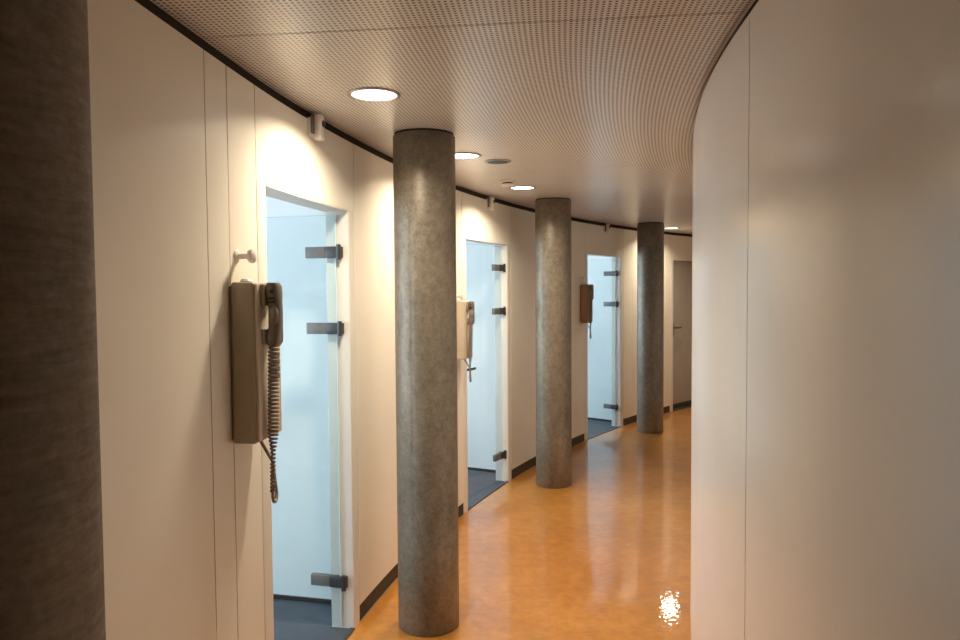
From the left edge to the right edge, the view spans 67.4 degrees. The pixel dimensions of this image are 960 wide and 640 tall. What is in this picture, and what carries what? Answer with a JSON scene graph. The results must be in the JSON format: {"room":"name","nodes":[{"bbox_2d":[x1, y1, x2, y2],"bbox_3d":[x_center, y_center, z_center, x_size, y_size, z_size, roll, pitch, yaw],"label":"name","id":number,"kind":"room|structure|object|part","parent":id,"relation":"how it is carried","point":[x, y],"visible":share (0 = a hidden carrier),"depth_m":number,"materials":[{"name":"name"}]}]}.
{"room":"curved office corridor","nodes":[
{"label":"curved office corridor","id":0,"kind":"room"},
{"bbox_2d":[266,196,331,603],"bbox_3d":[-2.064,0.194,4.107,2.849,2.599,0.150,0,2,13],"label":"glass door","id":1,"kind":"structure","parent":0,"point":[301,538],"depth_m":3.79,"materials":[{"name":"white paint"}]},
{"bbox_2d":[150,0,754,233],"bbox_3d":[1.596,-0.935,2.940,4.814,0.100,17.511,0,2,12],"label":"ceiling","id":2,"kind":"structure","parent":0,"point":[594,104],"depth_m":2.52,"materials":[{"name":"beige metal"}]},
{"bbox_2d":[347,87,400,102],"bbox_3d":[-0.405,-0.860,2.754,0.202,0.006,0.202,0,2,0],"label":"recessed light","id":3,"kind":"object","parent":2,"relation":"in","point":[365,94],"visible":1,"depth_m":2.75,"materials":[{"name":"glass"}]},
{"bbox_2d":[352,90,396,100],"bbox_3d":[-0.405,-0.862,2.754,0.171,0.001,0.171,0,2,0],"label":"diffuser","id":4,"kind":"object","parent":3,"relation":"attached to","point":[360,95],"depth_m":2.76,"materials":[{"name":"white plastic"}]},
{"bbox_2d":[455,152,481,159],"bbox_3d":[-0.092,-0.915,4.020,0.202,0.006,0.202,0,2,0],"label":"recessed light","id":5,"kind":"object","parent":2,"relation":"in","point":[458,155],"visible":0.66,"depth_m":4.01,"materials":[{"name":"glass"}]},
{"bbox_2d":[455,154,477,158],"bbox_3d":[-0.092,-0.917,4.020,0.171,0.001,0.171,0,2,0],"label":"diffuser","id":6,"kind":"object","parent":5,"relation":"attached to","point":[457,156],"depth_m":4.04,"materials":[{"name":"white plastic"}]},
{"bbox_2d":[484,159,510,163],"bbox_3d":[0.104,-0.923,4.204,0.156,0.007,0.156,0,2,0],"label":"ceiling speaker","id":7,"kind":"object","parent":2,"relation":"attached to","point":[490,161],"visible":1,"depth_m":4.18,"materials":[{"name":"metal"}]},
{"bbox_2d":[487,160,507,163],"bbox_3d":[0.104,-0.923,4.204,0.126,0.006,0.126,0,2,0],"label":"grille","id":8,"kind":"object","parent":7,"relation":"attached to","point":[488,161],"depth_m":4.19,"materials":[{"name":"grey metal"}]},
{"bbox_2d":[499,180,515,186],"bbox_3d":[0.190,-0.937,4.961,0.112,0.044,0.112,0,2,0],"label":"smoke detector","id":9,"kind":"object","parent":2,"relation":"attached to","point":[504,183],"visible":1,"depth_m":4.93,"materials":[{"name":"white plastic"}]},
{"bbox_2d":[509,186,535,189],"bbox_3d":[0.312,-0.971,5.292,0.202,0.006,0.202,0,2,0],"label":"recessed light","id":10,"kind":"object","parent":2,"relation":"in","point":[513,187],"visible":0.97,"depth_m":5.28,"materials":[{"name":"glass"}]},
{"bbox_2d":[512,187,533,188],"bbox_3d":[0.312,-0.973,5.292,0.171,0.001,0.171,0,2,0],"label":"diffuser","id":11,"kind":"object","parent":10,"relation":"attached to","point":[512,187],"depth_m":5.30,"materials":[{"name":"white plastic"}]},
{"bbox_2d":[466,242,495,472],"bbox_3d":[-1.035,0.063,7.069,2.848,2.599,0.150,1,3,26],"label":"glass door","id":12,"kind":"structure","parent":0,"point":[480,277],"depth_m":6.53,"materials":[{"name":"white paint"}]},
{"bbox_2d":[273,405,690,639],"bbox_3d":[-0.948,1.601,2.816,6.119,0.119,20.298,0,2,8],"label":"floor","id":13,"kind":"structure","parent":0,"point":[293,620],"depth_m":3.70,"materials":[{"name":"grey carpet"}]},
{"bbox_2d":[347,407,690,639],"bbox_3d":[1.373,1.599,2.470,4.274,0.120,16.222,0,2,9],"label":"floor","id":14,"kind":"structure","parent":0,"point":[605,555],"depth_m":4.47,"materials":[{"name":"orange laminate"}]},
{"bbox_2d":[0,0,105,639],"bbox_3d":[-0.542,0.424,0.722,0.300,2.400,0.300,0,2,0],"label":"round column","id":15,"kind":"structure","parent":14,"relation":"on","point":[52,556],"depth_m":0.67,"materials":[{"name":"grey concrete"}]},
{"bbox_2d":[393,128,458,636],"bbox_3d":[-0.261,0.305,3.522,0.300,2.400,0.300,0,2,0],"label":"round column","id":16,"kind":"structure","parent":14,"relation":"on","point":[424,176],"depth_m":3.40,"materials":[{"name":"grey concrete"}]},
{"bbox_2d":[535,197,571,488],"bbox_3d":[0.619,0.193,6.062,0.300,2.400,0.300,0,2,0],"label":"round column","id":17,"kind":"structure","parent":14,"relation":"on","point":[552,214],"depth_m":5.94,"materials":[{"name":"grey concrete"}]},
{"bbox_2d":[637,222,663,433],"bbox_3d":[1.961,0.091,8.288,0.300,2.400,0.300,0,2,0],"label":"round column","id":18,"kind":"structure","parent":14,"relation":"on","point":[650,235],"depth_m":8.17,"materials":[{"name":"grey concrete"}]},
{"bbox_2d":[87,0,959,639],"bbox_3d":[0.823,0.371,1.751,5.568,2.400,17.948,0,2,11],"label":"wall","id":19,"kind":"structure","parent":0,"point":[825,399],"depth_m":1.77,"materials":[{"name":"white paint"}]},
{"bbox_2d":[234,249,256,262],"bbox_3d":[-0.758,-0.207,2.334,0.066,0.048,0.048,0,2,7],"label":"wall hook","id":20,"kind":"object","parent":19,"relation":"attached to","point":[251,255],"visible":1,"depth_m":2.32,"materials":[{"name":"white plastic"}]},
{"bbox_3d":[-0.787,-0.207,2.338,0.008,0.042,0.042,0,2,7],"label":"wall plate","id":21,"kind":"part","parent":20,"relation":"part of","materials":[{"name":"white plastic"}]},
{"bbox_2d":[229,278,282,502],"bbox_3d":[-0.708,0.232,2.372,0.156,0.739,0.190,0,2,7],"label":"wall telephone","id":22,"kind":"object","parent":19,"relation":"attached to","point":[256,308],"visible":1,"depth_m":2.29,"materials":[{"name":"beige plastic"}]},
{"bbox_3d":[-0.694,0.133,2.366,0.010,0.501,0.178,0,2,7],"label":"panel","id":23,"kind":"part","parent":22,"relation":"part of","materials":[{"name":"beige plastic"}]},
{"bbox_3d":[-0.667,0.318,2.330,0.044,0.486,0.038,0,2,7],"label":"coiled cord","id":24,"kind":"part","parent":22,"relation":"part of","materials":[{"name":"brown plastic"}]},
{"bbox_2d":[256,181,359,639],"bbox_3d":[-1.112,0.510,3.129,0.867,2.035,1.056,0,2,9],"label":"door frame","id":25,"kind":"structure","parent":19,"relation":"in","point":[340,328],"depth_m":3.48,"materials":[{"name":"paint"}]},
{"bbox_2d":[308,114,325,140],"bbox_3d":[-0.679,-0.807,3.007,0.054,0.105,0.080,0,2,10],"label":"sensor","id":26,"kind":"object","parent":19,"relation":"attached to","point":[316,123],"visible":1,"depth_m":3.00,"materials":[{"name":"white plastic"}]},
{"bbox_3d":[-0.700,-0.800,3.011,0.012,0.078,0.080,0,2,10],"label":"plate","id":27,"kind":"part","parent":26,"relation":"part of","materials":[{"name":"white plastic"}]},
{"bbox_2d":[135,0,691,236],"bbox_3d":[0.632,-0.824,2.473,2.869,0.067,16.259,0,2,8],"label":"trim","id":28,"kind":"structure","parent":19,"relation":"attached to","point":[147,4],"depth_m":2.68,"materials":[{"name":"black metal"}]},
{"bbox_2d":[457,293,463,299],"bbox_3d":[-0.147,-0.167,5.103,0.066,0.048,0.048,0,3,19],"label":"wall hook","id":29,"kind":"object","parent":19,"relation":"attached to","point":[461,296],"visible":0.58,"depth_m":5.09,"materials":[{"name":"white plastic"}]},
{"bbox_2d":[457,300,474,381],"bbox_3d":[-0.095,0.149,5.146,0.140,0.591,0.152,0,3,20],"label":"wall telephone","id":30,"kind":"object","parent":19,"relation":"attached to","point":[465,309],"visible":0.99,"depth_m":5.08,"materials":[{"name":"beige plastic"}]},
{"bbox_3d":[-0.083,0.070,5.138,0.009,0.401,0.142,0,3,20],"label":"panel","id":31,"kind":"part","parent":30,"relation":"part of","materials":[{"name":"beige plastic"}]},
{"bbox_3d":[-0.066,0.218,5.105,0.039,0.389,0.030,0,3,20],"label":"coiled cord","id":32,"kind":"part","parent":30,"relation":"part of","materials":[{"name":"beige plastic"}]},
{"bbox_2d":[462,237,511,512],"bbox_3d":[-0.003,0.392,5.782,0.165,2.035,1.031,1,3,23],"label":"door frame","id":33,"kind":"structure","parent":19,"relation":"in","point":[502,310],"depth_m":6.17,"materials":[{"name":"paint"}]},
{"bbox_2d":[486,197,494,209],"bbox_3d":[0.087,-0.925,5.709,0.054,0.105,0.080,1,3,22],"label":"sensor","id":34,"kind":"object","parent":19,"relation":"attached to","point":[490,202],"visible":1,"depth_m":5.70,"materials":[{"name":"white plastic"}]},
{"bbox_2d":[359,406,669,619],"bbox_3d":[0.648,1.537,1.365,3.059,0.105,16.770,0,2,3],"label":"baseboard","id":35,"kind":"structure","parent":19,"relation":"attached to","point":[392,575],"depth_m":4.12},
{"bbox_2d":[580,283,593,338],"bbox_3d":[1.159,-0.097,7.695,0.140,0.591,0.152,1,3,32],"label":"wall telephone","id":36,"kind":"object","parent":19,"relation":"attached to","point":[586,290],"visible":1,"depth_m":7.64,"materials":[{"name":"brown plastic"}]},
{"bbox_3d":[1.170,-0.176,7.684,0.009,0.401,0.142,1,3,32],"label":"panel","id":37,"kind":"part","parent":36,"relation":"part of","materials":[{"name":"brown plastic"}]},
{"bbox_3d":[1.178,-0.027,7.648,0.039,0.389,0.030,1,3,32],"label":"coiled cord","id":38,"kind":"part","parent":36,"relation":"part of","materials":[{"name":"plastic"}]},
{"bbox_2d":[584,253,622,440],"bbox_3d":[1.354,0.271,8.456,0.728,2.035,1.310,0,2,0],"label":"door frame","id":39,"kind":"structure","parent":19,"relation":"in","point":[616,273],"depth_m":8.59,"materials":[{"name":"paint"}]},
{"bbox_2d":[604,224,609,232],"bbox_3d":[1.444,-1.037,8.169,0.054,0.105,0.080,1,3,35],"label":"sensor","id":40,"kind":"object","parent":19,"relation":"attached to","point":[607,226],"visible":1,"depth_m":8.16,"materials":[{"name":"white plastic"}]},
{"bbox_2d":[670,260,691,411],"bbox_3d":[2.857,0.195,10.016,0.134,2.035,1.030,2,3,44],"label":"door","id":41,"kind":"structure","parent":19,"relation":"in","point":[680,270],"depth_m":9.92,"materials":[{"name":"paint"}]},
{"bbox_2d":[706,0,758,84],"bbox_3d":[2.038,-0.834,2.240,2.525,0.047,14.253,0,2,9],"label":"trim","id":42,"kind":"structure","parent":19,"relation":"attached to","point":[756,1],"depth_m":2.06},
{"bbox_2d":[588,256,611,419],"bbox_3d":[0.634,-0.060,9.745,2.848,2.599,0.137,1,3,38],"label":"wall partition","id":43,"kind":"structure","parent":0,"point":[600,344],"depth_m":9.01,"materials":[{"name":"glass"}]},
{"bbox_2d":[588,417,611,421],"bbox_3d":[0.605,1.229,9.750,2.846,0.022,0.012,1,3,38],"label":"baseboard","id":44,"kind":"structure","parent":43,"relation":"attached to","point":[588,417],"depth_m":9.04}
]}

